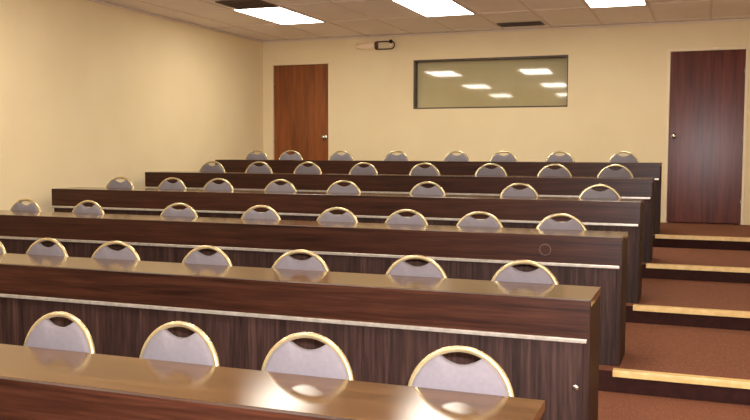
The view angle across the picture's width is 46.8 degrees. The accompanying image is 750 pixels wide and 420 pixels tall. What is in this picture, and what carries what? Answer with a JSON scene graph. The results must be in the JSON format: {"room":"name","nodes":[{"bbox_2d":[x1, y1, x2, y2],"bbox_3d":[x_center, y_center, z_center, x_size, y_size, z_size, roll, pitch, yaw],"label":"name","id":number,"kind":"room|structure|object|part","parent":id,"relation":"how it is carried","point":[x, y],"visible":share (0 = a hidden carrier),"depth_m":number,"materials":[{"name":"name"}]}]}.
{"room":"lecture hall","nodes":[
{"label":"lecture hall","id":0,"kind":"room"},
{"bbox_2d":[0,0,263,211],"bbox_3d":[-4.298,-0.258,5.361,0.120,3.290,15.230,2,4,21],"label":"wall","id":1,"kind":"structure","parent":0,"point":[92,94],"depth_m":9.12,"materials":[{"name":"beige paint"}]},
{"bbox_2d":[88,0,749,42],"bbox_3d":[-0.984,-1.788,3.996,6.960,0.018,14.990,2,4,21],"label":"trim","id":2,"kind":"structure","parent":1,"relation":"attached to","point":[96,1],"depth_m":10.73,"materials":[{"name":"paint"}]},
{"bbox_2d":[98,0,749,40],"bbox_3d":[-0.984,-1.843,3.992,7.200,0.080,15.230,2,4,21],"label":"ceiling","id":3,"kind":"structure","parent":0,"point":[377,9],"depth_m":9.80,"materials":[{"name":"tile"}]},
{"bbox_2d":[215,0,278,9],"bbox_3d":[-1.331,-2.147,9.042,0.485,0.010,0.485,2,4,21],"label":"ceiling vent","id":4,"kind":"object","parent":3,"relation":"in","point":[237,4],"visible":1,"depth_m":9.03,"materials":[{"name":"black metal"}]},
{"bbox_2d":[231,6,324,24],"bbox_3d":[-1.072,-2.205,9.859,0.592,0.006,1.202,2,4,21],"label":"recessed light","id":5,"kind":"object","parent":3,"relation":"in","point":[279,15],"visible":1,"depth_m":9.80,"materials":[{"name":"paint"}]},
{"bbox_2d":[391,0,475,16],"bbox_3d":[0.639,-2.156,9.213,0.592,0.006,1.202,2,4,21],"label":"recessed light","id":6,"kind":"object","parent":3,"relation":"in","point":[426,8],"visible":1,"depth_m":9.22,"materials":[{"name":"paint"}]},
{"bbox_2d":[136,0,748,39],"bbox_3d":[-0.984,-1.800,3.995,6.960,0.006,14.990,2,4,21],"label":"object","id":7,"kind":"structure","parent":3,"relation":"attached to","point":[520,1],"depth_m":9.91,"materials":[{"name":"paint"}]},
{"bbox_2d":[497,21,544,26],"bbox_3d":[1.757,-2.237,10.438,0.530,0.010,0.270,2,4,21],"label":"ceiling vent","id":8,"kind":"object","parent":3,"relation":"in","point":[537,23],"visible":1,"depth_m":10.43,"materials":[{"name":"black metal"}]},
{"bbox_2d":[583,0,647,7],"bbox_3d":[2.351,-2.106,8.566,0.592,0.006,1.202,2,4,21],"label":"recessed light","id":9,"kind":"object","parent":3,"relation":"in","point":[590,3],"visible":1,"depth_m":8.94,"materials":[{"name":"paint"}]},
{"bbox_2d":[263,18,749,224],"bbox_3d":[1.703,-0.652,11.196,6.960,3.290,0.200,2,4,21],"label":"wall","id":10,"kind":"structure","parent":0,"point":[617,76],"depth_m":11.00,"materials":[{"name":"beige paint"}]},
{"bbox_2d":[271,61,329,159],"bbox_3d":[-1.014,-1.020,12.171,0.908,2.072,0.258,2,4,21],"label":"door","id":11,"kind":"structure","parent":10,"relation":"in","point":[301,91],"depth_m":12.09,"materials":[{"name":"brown wood"}]},
{"bbox_2d":[356,39,394,49],"bbox_3d":[0.010,-2.200,11.561,0.551,0.132,0.118,2,4,21],"label":"wall fixture","id":12,"kind":"object","parent":10,"relation":"attached to","point":[375,45],"visible":1,"depth_m":11.54,"materials":[{"name":"beige plastic"}]},
{"bbox_2d":[413,55,567,108],"bbox_3d":[1.488,-1.638,11.209,2.018,0.642,0.200,2,4,21],"label":"window","id":13,"kind":"structure","parent":10,"relation":"in","point":[520,81],"depth_m":11.22,"materials":[{"name":"glass"}]},
{"bbox_2d":[664,46,748,224],"bbox_3d":[3.930,-0.875,10.303,0.887,2.070,0.258,2,4,21],"label":"door","id":14,"kind":"structure","parent":10,"relation":"in","point":[706,116],"depth_m":10.25,"materials":[{"name":"brown wood"}]},
{"bbox_2d":[598,222,749,419],"bbox_3d":[-0.969,1.026,4.250,6.960,0.900,15.110,2,4,21],"label":"stairs","id":15,"kind":"structure","parent":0,"point":[691,344],"depth_m":5.74,"materials":[{"name":"orange carpet"}]},
{"bbox_2d":[0,241,6,252],"bbox_3d":[-2.404,0.577,5.069,0.405,0.835,0.387,2,4,21],"label":"banquet chair","id":16,"kind":"object","parent":15,"relation":"on","point":[2,248],"visible":0.2,"depth_m":5.15,"materials":[{"name":"gold metal"}]},
{"bbox_2d":[10,198,41,211],"bbox_3d":[-2.861,0.334,6.796,0.405,0.835,0.387,2,4,22],"label":"banquet chair","id":17,"kind":"object","parent":15,"relation":"on","point":[18,206],"visible":0.24,"depth_m":6.91,"materials":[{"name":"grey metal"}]},
{"bbox_3d":[-2.801,0.080,6.924,0.352,0.284,0.068,2,4,22],"label":"backrest","id":18,"kind":"part","parent":17,"relation":"part of","materials":[{"name":"grey fabric"}]},
{"bbox_2d":[26,238,68,256],"bbox_3d":[-1.981,0.589,4.910,0.405,0.835,0.387,2,4,24],"label":"banquet chair","id":19,"kind":"object","parent":15,"relation":"on","point":[36,248],"visible":0.22,"depth_m":5.02,"materials":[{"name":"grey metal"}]},
{"bbox_3d":[-1.916,0.335,5.036,0.352,0.284,0.068,2,4,24],"label":"backrest","id":20,"kind":"part","parent":19,"relation":"part of","materials":[{"name":"grey fabric"}]},
{"bbox_2d":[23,311,95,353],"bbox_3d":[-1.259,0.823,3.134,0.405,0.859,0.387,2,4,23],"label":"banquet chair","id":21,"kind":"object","parent":15,"relation":"on","point":[43,333],"visible":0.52,"depth_m":3.24,"materials":[{"name":"grey fabric"}]},
{"bbox_2d":[72,200,104,213],"bbox_3d":[-2.289,0.352,6.565,0.405,0.835,0.387,2,4,24],"label":"banquet chair","id":22,"kind":"object","parent":15,"relation":"on","point":[79,208],"visible":0.2,"depth_m":6.68,"materials":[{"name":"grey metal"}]},
{"bbox_3d":[-2.225,0.098,6.691,0.352,0.284,0.068,2,4,24],"label":"backrest","id":23,"kind":"part","parent":22,"relation":"part of","materials":[{"name":"grey fabric"}]},
{"bbox_2d":[91,241,140,260],"bbox_3d":[-1.515,0.602,4.742,0.405,0.835,0.387,1,4,18],"label":"banquet chair","id":24,"kind":"object","parent":15,"relation":"on","point":[103,252],"visible":0.23,"depth_m":4.86,"materials":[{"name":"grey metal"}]},
{"bbox_3d":[-1.466,0.348,4.873,0.352,0.284,0.068,1,4,18],"label":"backrest","id":25,"kind":"part","parent":24,"relation":"part of","materials":[{"name":"grey fabric"}]},
{"bbox_2d":[106,176,133,187],"bbox_3d":[-2.510,0.111,8.191,0.405,0.847,0.387,2,4,20],"label":"banquet chair","id":26,"kind":"object","parent":15,"relation":"on","point":[113,183],"visible":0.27,"depth_m":8.31,"materials":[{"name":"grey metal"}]},
{"bbox_3d":[-2.455,-0.146,8.320,0.352,0.288,0.068,2,4,20],"label":"backrest","id":27,"kind":"part","parent":26,"relation":"part of","materials":[{"name":"grey fabric"}]},
{"bbox_2d":[157,177,186,188],"bbox_3d":[-1.969,0.127,7.989,0.405,0.847,0.387,2,4,22],"label":"banquet chair","id":28,"kind":"object","parent":15,"relation":"on","point":[164,184],"visible":0.23,"depth_m":8.11,"materials":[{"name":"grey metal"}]},
{"bbox_3d":[-1.908,-0.130,8.117,0.352,0.288,0.068,2,4,22],"label":"backrest","id":29,"kind":"part","parent":28,"relation":"part of","materials":[{"name":"grey fabric"}]},
{"bbox_2d":[160,203,197,216],"bbox_3d":[-1.505,0.374,6.272,0.405,0.835,0.387,1,4,18],"label":"banquet chair","id":30,"kind":"object","parent":15,"relation":"on","point":[189,211],"visible":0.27,"depth_m":6.39,"materials":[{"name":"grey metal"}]},
{"bbox_3d":[-1.455,0.120,6.404,0.352,0.284,0.068,1,4,18],"label":"backrest","id":31,"kind":"part","parent":30,"relation":"part of","materials":[{"name":"grey fabric"}]},
{"bbox_2d":[139,321,219,365],"bbox_3d":[-0.768,0.837,2.955,0.405,0.859,0.387,2,4,24],"label":"banquet chair","id":32,"kind":"object","parent":15,"relation":"on","point":[161,344],"visible":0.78,"depth_m":3.06,"materials":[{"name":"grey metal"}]},
{"bbox_2d":[182,245,232,265],"bbox_3d":[-0.973,0.618,4.530,0.405,0.835,0.387,2,4,23],"label":"banquet chair","id":33,"kind":"object","parent":15,"relation":"on","point":[194,256],"visible":0.22,"depth_m":4.65,"materials":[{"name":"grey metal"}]},
{"bbox_3d":[-0.911,0.364,4.658,0.352,0.284,0.068,2,4,23],"label":"backrest","id":34,"kind":"part","parent":33,"relation":"part of","materials":[{"name":"grey fabric"}]},
{"bbox_2d":[199,161,224,171],"bbox_3d":[-1.869,-0.105,9.492,0.405,0.859,0.387,2,4,21],"label":"banquet chair","id":35,"kind":"object","parent":15,"relation":"on","point":[206,167],"visible":0.22,"depth_m":9.61,"materials":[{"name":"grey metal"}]},
{"bbox_3d":[-1.813,-0.366,9.621,0.352,0.292,0.068,2,4,21],"label":"backrest","id":36,"kind":"part","parent":35,"relation":"part of","materials":[{"name":"grey fabric"}]},
{"bbox_2d":[203,178,233,189],"bbox_3d":[-1.495,0.140,7.817,0.405,0.847,0.387,2,4,19],"label":"banquet chair","id":37,"kind":"object","parent":15,"relation":"on","point":[210,185],"visible":0.22,"depth_m":7.94,"materials":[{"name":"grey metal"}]},
{"bbox_3d":[-1.443,-0.117,7.948,0.352,0.288,0.068,2,4,19],"label":"backrest","id":38,"kind":"part","parent":37,"relation":"part of","materials":[{"name":"grey fabric"}]},
{"bbox_2d":[245,150,268,159],"bbox_3d":[-1.562,-0.325,10.911,0.405,0.859,0.387,2,4,19],"label":"banquet chair","id":39,"kind":"object","parent":15,"relation":"on","point":[251,155],"visible":0.19,"depth_m":11.03,"materials":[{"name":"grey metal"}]},
{"bbox_3d":[-1.510,-0.586,11.041,0.352,0.292,0.068,2,4,19],"label":"backrest","id":40,"kind":"part","parent":39,"relation":"part of","materials":[{"name":"grey fabric"}]},
{"bbox_2d":[245,161,272,172],"bbox_3d":[-1.320,-0.089,9.282,0.405,0.859,0.387,2,4,19],"label":"banquet chair","id":41,"kind":"object","parent":15,"relation":"on","point":[265,168],"visible":0.26,"depth_m":9.40,"materials":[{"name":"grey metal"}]},
{"bbox_3d":[-1.267,-0.350,9.412,0.352,0.292,0.068,2,4,19],"label":"backrest","id":42,"kind":"part","parent":41,"relation":"part of","materials":[{"name":"grey fabric"}]},
{"bbox_2d":[241,205,280,219],"bbox_3d":[-0.873,0.393,6.031,0.405,0.835,0.387,2,4,20],"label":"banquet chair","id":43,"kind":"object","parent":15,"relation":"on","point":[250,213],"visible":0.19,"depth_m":6.15,"materials":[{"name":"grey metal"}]},
{"bbox_3d":[-0.819,0.139,6.161,0.352,0.284,0.068,2,4,20],"label":"backrest","id":44,"kind":"part","parent":43,"relation":"part of","materials":[{"name":"grey fabric"}]},
{"bbox_2d":[0,344,544,419],"bbox_3d":[-2.028,0.869,3.311,5.254,0.740,0.396,2,4,21],"label":"desk","id":45,"kind":"object","parent":15,"relation":"on","point":[36,383],"visible":1,"depth_m":2.65,"materials":[{"name":"laminate"}]},
{"bbox_2d":[264,179,296,191],"bbox_3d":[-0.905,0.158,7.583,0.405,0.847,0.387,2,4,20],"label":"banquet chair","id":46,"kind":"object","parent":15,"relation":"on","point":[289,187],"visible":0.23,"depth_m":7.70,"materials":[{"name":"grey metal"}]},
{"bbox_3d":[-0.850,-0.100,7.712,0.352,0.288,0.068,2,4,20],"label":"backrest","id":47,"kind":"part","parent":46,"relation":"part of","materials":[{"name":"grey fabric"}]},
{"bbox_2d":[279,150,302,159],"bbox_3d":[-1.109,-0.312,10.752,0.405,0.859,0.387,1,4,17],"label":"banquet chair","id":48,"kind":"object","parent":15,"relation":"on","point":[284,156],"visible":0.27,"depth_m":10.88,"materials":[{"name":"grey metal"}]},
{"bbox_3d":[-1.063,-0.573,10.884,0.352,0.292,0.068,1,4,17],"label":"backrest","id":49,"kind":"part","parent":48,"relation":"part of","materials":[{"name":"grey fabric"}]},
{"bbox_2d":[0,253,600,419],"bbox_3d":[-1.515,0.656,4.654,5.254,0.740,0.396,2,4,21],"label":"desk","id":50,"kind":"object","parent":15,"relation":"on","point":[544,338],"visible":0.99,"depth_m":3.97,"materials":[{"name":"laminate"}]},
{"bbox_3d":[0.934,0.742,3.746,0.027,0.708,0.358,2,4,21],"label":"panel","id":51,"kind":"part","parent":50,"relation":"part of","materials":[{"name":"brown wood"}]},
{"bbox_2d":[272,249,329,271],"bbox_3d":[-0.438,0.632,4.339,0.405,0.835,0.387,1,4,17],"label":"banquet chair","id":52,"kind":"object","parent":15,"relation":"on","point":[315,263],"visible":0.23,"depth_m":4.46,"materials":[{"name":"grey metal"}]},
{"bbox_3d":[-0.391,0.379,4.472,0.352,0.284,0.068,1,4,17],"label":"backrest","id":53,"kind":"part","parent":52,"relation":"part of","materials":[{"name":"grey fabric"}]},
{"bbox_2d":[261,332,353,379],"bbox_3d":[-0.292,0.851,2.773,0.405,0.859,0.387,2,4,22],"label":"banquet chair","id":54,"kind":"object","parent":15,"relation":"on","point":[328,361],"visible":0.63,"depth_m":2.89,"materials":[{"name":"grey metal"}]},
{"bbox_2d":[294,162,321,172],"bbox_3d":[-0.777,-0.075,9.092,0.405,0.859,0.387,2,4,20],"label":"banquet chair","id":55,"kind":"object","parent":15,"relation":"on","point":[300,168],"visible":0.19,"depth_m":9.21,"materials":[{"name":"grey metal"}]},
{"bbox_3d":[-0.722,-0.336,9.222,0.352,0.292,0.068,2,4,20],"label":"backrest","id":56,"kind":"part","parent":55,"relation":"part of","materials":[{"name":"grey fabric"}]},
{"bbox_2d":[0,210,627,365],"bbox_3d":[-1.001,0.442,5.997,5.254,0.740,0.396,2,4,21],"label":"desk","id":57,"kind":"object","parent":15,"relation":"on","point":[574,257],"visible":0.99,"depth_m":5.45,"materials":[{"name":"laminate"}]},
{"bbox_3d":[1.447,0.528,5.089,0.027,0.708,0.358,2,4,21],"label":"panel","id":58,"kind":"part","parent":57,"relation":"part of","materials":[{"name":"brown wood"}]},
{"bbox_2d":[316,207,357,221],"bbox_3d":[-0.325,0.408,5.833,0.405,0.835,0.387,2,4,22],"label":"banquet chair","id":59,"kind":"object","parent":15,"relation":"on","point":[326,215],"visible":0.21,"depth_m":5.95,"materials":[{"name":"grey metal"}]},
{"bbox_3d":[-0.266,0.154,5.962,0.352,0.284,0.068,2,4,22],"label":"backrest","id":60,"kind":"part","parent":59,"relation":"part of","materials":[{"name":"grey fabric"}]},
{"bbox_2d":[329,150,353,159],"bbox_3d":[-0.479,-0.294,10.518,0.405,0.859,0.387,2,4,22],"label":"banquet chair","id":61,"kind":"object","parent":15,"relation":"on","point":[335,156],"visible":0.17,"depth_m":10.64,"materials":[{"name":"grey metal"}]},
{"bbox_3d":[-0.419,-0.555,10.645,0.352,0.292,0.068,2,4,22],"label":"backrest","id":62,"kind":"part","parent":61,"relation":"part of","materials":[{"name":"grey fabric"}]},
{"bbox_2d":[326,180,360,192],"bbox_3d":[-0.326,0.174,7.370,0.405,0.847,0.387,1,4,18],"label":"banquet chair","id":63,"kind":"object","parent":15,"relation":"on","point":[352,188],"visible":0.2,"depth_m":7.49,"materials":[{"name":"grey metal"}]},
{"bbox_3d":[-0.278,-0.083,7.502,0.352,0.288,0.068,1,4,18],"label":"backrest","id":64,"kind":"part","parent":63,"relation":"part of","materials":[{"name":"grey fabric"}]},
{"bbox_2d":[52,187,643,303],"bbox_3d":[-0.488,0.229,7.340,5.254,0.740,0.396,2,4,21],"label":"desk","id":65,"kind":"object","parent":15,"relation":"on","point":[596,214],"visible":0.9,"depth_m":6.93,"materials":[{"name":"laminate"}]},
{"bbox_3d":[1.961,0.315,6.432,0.027,0.708,0.358,2,4,21],"label":"panel","id":66,"kind":"part","parent":65,"relation":"part of","materials":[{"name":"brown wood"}]},
{"bbox_2d":[349,162,377,173],"bbox_3d":[-0.185,-0.058,8.871,0.405,0.859,0.387,2,4,22],"label":"banquet chair","id":67,"kind":"object","parent":15,"relation":"on","point":[355,169],"visible":0.27,"depth_m":8.99,"materials":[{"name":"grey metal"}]},
{"bbox_3d":[-0.125,-0.319,8.999,0.352,0.292,0.068,2,4,22],"label":"backrest","id":68,"kind":"part","parent":67,"relation":"part of","materials":[{"name":"grey fabric"}]},
{"bbox_2d":[383,150,408,160],"bbox_3d":[0.198,-0.274,10.253,0.405,0.859,0.387,2,4,19],"label":"banquet chair","id":69,"kind":"object","parent":15,"relation":"on","point":[402,157],"visible":0.24,"depth_m":10.37,"materials":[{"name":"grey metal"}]},
{"bbox_3d":[0.250,-0.535,10.383,0.352,0.292,0.068,2,4,19],"label":"backrest","id":70,"kind":"part","parent":69,"relation":"part of","materials":[{"name":"grey fabric"}]},
{"bbox_2d":[145,171,654,262],"bbox_3d":[0.026,0.016,8.682,5.254,0.740,0.396,2,4,21],"label":"desk","id":71,"kind":"object","parent":15,"relation":"on","point":[474,185],"visible":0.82,"depth_m":8.25,"materials":[{"name":"laminate"}]},
{"bbox_3d":[2.474,0.102,7.774,0.027,0.708,0.358,2,4,21],"label":"panel","id":72,"kind":"part","parent":71,"relation":"part of","materials":[{"name":"brown wood"}]},
{"bbox_2d":[385,209,428,224],"bbox_3d":[0.138,0.421,5.657,0.405,0.835,0.387,2,4,24],"label":"banquet chair","id":73,"kind":"object","parent":15,"relation":"on","point":[394,218],"visible":0.2,"depth_m":5.77,"materials":[{"name":"grey fabric"}]},
{"bbox_3d":[0.203,0.168,5.782,0.352,0.284,0.068,2,4,24],"label":"backrest","id":74,"kind":"part","parent":73,"relation":"part of","materials":[{"name":"grey fabric"}]},
{"bbox_2d":[385,255,446,277],"bbox_3d":[0.138,0.649,4.121,0.405,0.835,0.387,2,4,22],"label":"banquet chair","id":75,"kind":"object","parent":15,"relation":"on","point":[400,267],"visible":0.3,"depth_m":4.24,"materials":[{"name":"grey fabric"}]},
{"bbox_3d":[0.196,0.396,4.249,0.352,0.284,0.068,2,4,22],"label":"backrest","id":76,"kind":"part","parent":75,"relation":"part of","materials":[{"name":"grey fabric"}]},
{"bbox_2d":[409,163,439,174],"bbox_3d":[0.442,-0.040,8.630,0.405,0.859,0.387,2,4,20],"label":"banquet chair","id":77,"kind":"object","parent":15,"relation":"on","point":[416,170],"visible":0.23,"depth_m":8.75,"materials":[{"name":"grey fabric"}]},
{"bbox_3d":[0.496,-0.300,8.760,0.352,0.292,0.068,2,4,20],"label":"backrest","id":78,"kind":"part","parent":77,"relation":"part of","materials":[{"name":"grey fabric"}]},
{"bbox_2d":[409,181,445,194],"bbox_3d":[0.373,0.194,7.110,0.405,0.847,0.387,2,4,22],"label":"banquet chair","id":79,"kind":"object","parent":15,"relation":"on","point":[437,189],"visible":0.26,"depth_m":7.23,"materials":[{"name":"white fabric"}]},
{"bbox_3d":[0.434,-0.063,7.238,0.352,0.288,0.068,2,4,22],"label":"backrest","id":80,"kind":"part","parent":79,"relation":"part of","materials":[{"name":"grey fabric"}]},
{"bbox_2d":[215,159,661,233],"bbox_3d":[0.539,-0.198,10.025,5.254,0.740,0.396,2,4,21],"label":"desk","id":81,"kind":"object","parent":15,"relation":"on","point":[512,168],"visible":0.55,"depth_m":9.64,"materials":[{"name":"laminate"}]},
{"bbox_3d":[0.485,-0.172,9.884,5.197,0.708,0.019,2,4,21],"label":"panel","id":82,"kind":"part","parent":81,"relation":"part of","materials":[{"name":"brown wood"}]},
{"bbox_3d":[2.988,-0.112,9.117,0.027,0.708,0.358,2,4,21],"label":"panel","id":83,"kind":"part","parent":81,"relation":"part of","materials":[{"name":"brown wood"}]},
{"bbox_2d":[443,151,469,160],"bbox_3d":[0.891,-0.254,9.983,0.405,0.859,0.387,2,4,21],"label":"banquet chair","id":84,"kind":"object","parent":15,"relation":"on","point":[449,157],"visible":0.23,"depth_m":10.10,"materials":[{"name":"grey fabric"}]},
{"bbox_2d":[408,346,513,396],"bbox_3d":[0.206,0.866,2.575,0.405,0.859,0.387,2,4,21],"label":"banquet chair","id":85,"kind":"object","parent":15,"relation":"on","point":[485,375],"visible":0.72,"depth_m":2.69,"materials":[{"name":"white fabric"}]},
{"bbox_2d":[456,211,503,227],"bbox_3d":[0.608,0.435,5.469,0.405,0.835,0.387,2,4,23],"label":"banquet chair","id":86,"kind":"object","parent":15,"relation":"on","point":[467,220],"visible":0.23,"depth_m":5.59,"materials":[{"name":"grey fabric"}]},
{"bbox_3d":[0.670,0.182,5.596,0.352,0.284,0.068,2,4,23],"label":"backrest","id":87,"kind":"part","parent":86,"relation":"part of","materials":[{"name":"grey fabric"}]},
{"bbox_2d":[475,163,507,175],"bbox_3d":[1.078,-0.021,8.388,0.405,0.859,0.387,2,4,21],"label":"banquet chair","id":88,"kind":"object","parent":15,"relation":"on","point":[498,171],"visible":0.26,"depth_m":8.50,"materials":[{"name":"white fabric"}]},
{"bbox_3d":[1.135,-0.282,8.516,0.352,0.292,0.068,2,4,21],"label":"backrest","id":89,"kind":"part","parent":88,"relation":"part of","materials":[{"name":"grey fabric"}]},
{"bbox_2d":[490,151,516,160],"bbox_3d":[1.403,-0.239,9.793,0.405,0.859,0.387,2,4,24],"label":"banquet chair","id":90,"kind":"object","parent":15,"relation":"on","point":[496,157],"visible":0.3,"depth_m":9.91,"materials":[{"name":"grey fabric"}]},
{"bbox_3d":[1.467,-0.500,9.919,0.352,0.292,0.068,2,4,24],"label":"backrest","id":91,"kind":"part","parent":90,"relation":"part of","materials":[{"name":"grey fabric"}]},
{"bbox_2d":[500,183,538,196],"bbox_3d":[1.092,0.214,6.844,0.405,0.847,0.387,2,4,24],"label":"banquet chair","id":92,"kind":"object","parent":15,"relation":"on","point":[509,190],"visible":0.22,"depth_m":6.96,"materials":[{"name":"grey fabric"}]},
{"bbox_3d":[1.156,-0.043,6.970,0.352,0.288,0.068,2,4,24],"label":"backrest","id":93,"kind":"part","parent":92,"relation":"part of","materials":[{"name":"grey fabric"}]},
{"bbox_2d":[491,260,558,284],"bbox_3d":[0.632,0.663,3.942,0.405,0.835,0.387,2,4,24],"label":"banquet chair","id":94,"kind":"object","parent":15,"relation":"on","point":[507,273],"visible":0.23,"depth_m":4.06,"materials":[{"name":"grey fabric"}]},
{"bbox_3d":[0.698,0.409,4.068,0.352,0.284,0.068,2,4,24],"label":"backrest","id":95,"kind":"part","parent":94,"relation":"part of","materials":[{"name":"grey fabric"}]},
{"bbox_2d":[537,164,571,176],"bbox_3d":[1.670,-0.004,8.169,0.405,0.859,0.387,1,4,17],"label":"banquet chair","id":96,"kind":"object","parent":15,"relation":"on","point":[545,171],"visible":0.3,"depth_m":8.29,"materials":[{"name":"grey fabric"}]},
{"bbox_3d":[1.717,-0.265,8.302,0.352,0.292,0.068,1,4,17],"label":"backrest","id":97,"kind":"part","parent":96,"relation":"part of","materials":[{"name":"grey fabric"}]},
{"bbox_2d":[545,151,574,161],"bbox_3d":[2.014,-0.221,9.560,0.405,0.859,0.387,1,4,19],"label":"banquet chair","id":98,"kind":"object","parent":15,"relation":"on","point":[552,157],"visible":0.29,"depth_m":9.68,"materials":[{"name":"grey fabric"}]},
{"bbox_3d":[2.065,-0.482,9.691,0.352,0.292,0.068,1,4,19],"label":"backrest","id":99,"kind":"part","parent":98,"relation":"part of","materials":[{"name":"grey fabric"}]},
{"bbox_2d":[536,213,586,229],"bbox_3d":[1.103,0.449,5.295,0.405,0.835,0.387,2,4,21],"label":"banquet chair","id":100,"kind":"object","parent":15,"relation":"on","point":[574,223],"visible":0.2,"depth_m":5.42,"materials":[{"name":"white fabric"}]},
{"bbox_3d":[1.161,0.195,5.424,0.352,0.284,0.068,2,4,21],"label":"backrest","id":101,"kind":"part","parent":100,"relation":"part of","materials":[{"name":"grey fabric"}]},
{"bbox_2d":[578,184,620,198],"bbox_3d":[1.694,0.232,6.605,0.405,0.847,0.387,1,4,19],"label":"banquet chair","id":102,"kind":"object","parent":15,"relation":"on","point":[611,193],"visible":0.22,"depth_m":6.73,"materials":[{"name":"grey fabric"}]},
{"bbox_3d":[1.744,-0.025,6.736,0.352,0.288,0.068,1,4,19],"label":"backrest","id":103,"kind":"part","parent":102,"relation":"part of","materials":[{"name":"grey fabric"}]},
{"bbox_2d":[597,164,632,176],"bbox_3d":[2.189,0.011,7.966,0.405,0.859,0.387,2,4,19],"label":"banquet chair","id":104,"kind":"object","parent":15,"relation":"on","point":[605,172],"visible":0.19,"depth_m":8.09,"materials":[{"name":"grey fabric"}]},
{"bbox_3d":[2.242,-0.250,8.096,0.352,0.292,0.068,2,4,19],"label":"backrest","id":105,"kind":"part","parent":104,"relation":"part of","materials":[{"name":"grey fabric"}]},
{"bbox_2d":[608,151,638,161],"bbox_3d":[2.645,-0.203,9.323,0.405,0.859,0.387,2,4,23],"label":"banquet chair","id":106,"kind":"object","parent":15,"relation":"on","point":[615,157],"visible":0.21,"depth_m":9.44,"materials":[{"name":"grey fabric"}]},
{"bbox_3d":[2.706,-0.464,9.450,0.352,0.292,0.068,2,4,23],"label":"backrest","id":107,"kind":"part","parent":106,"relation":"part of","materials":[{"name":"grey fabric"}]},
{"bbox_2d":[613,368,749,388],"bbox_3d":[2.055,0.931,4.586,1.542,0.038,0.056,2,4,21],"label":"trim","id":108,"kind":"structure","parent":15,"relation":"attached to","point":[617,372],"depth_m":4.71,"materials":[{"name":"beige wood"}]},
{"bbox_2d":[633,304,749,317],"bbox_3d":[2.569,0.717,5.928,1.542,0.038,0.056,2,4,21],"label":"trim","id":109,"kind":"structure","parent":15,"relation":"attached to","point":[636,307],"depth_m":6.04,"materials":[{"name":"beige wood"}]},
{"bbox_2d":[646,263,749,272],"bbox_3d":[3.082,0.504,7.271,1.542,0.038,0.056,2,4,21],"label":"trim","id":110,"kind":"structure","parent":15,"relation":"attached to","point":[648,265],"depth_m":7.37,"materials":[{"name":"beige wood"}]},
{"bbox_2d":[655,234,749,241],"bbox_3d":[3.596,0.291,8.614,1.542,0.038,0.056,2,4,21],"label":"trim","id":111,"kind":"structure","parent":15,"relation":"attached to","point":[659,236],"depth_m":8.70,"materials":[{"name":"beige wood"}]}
]}

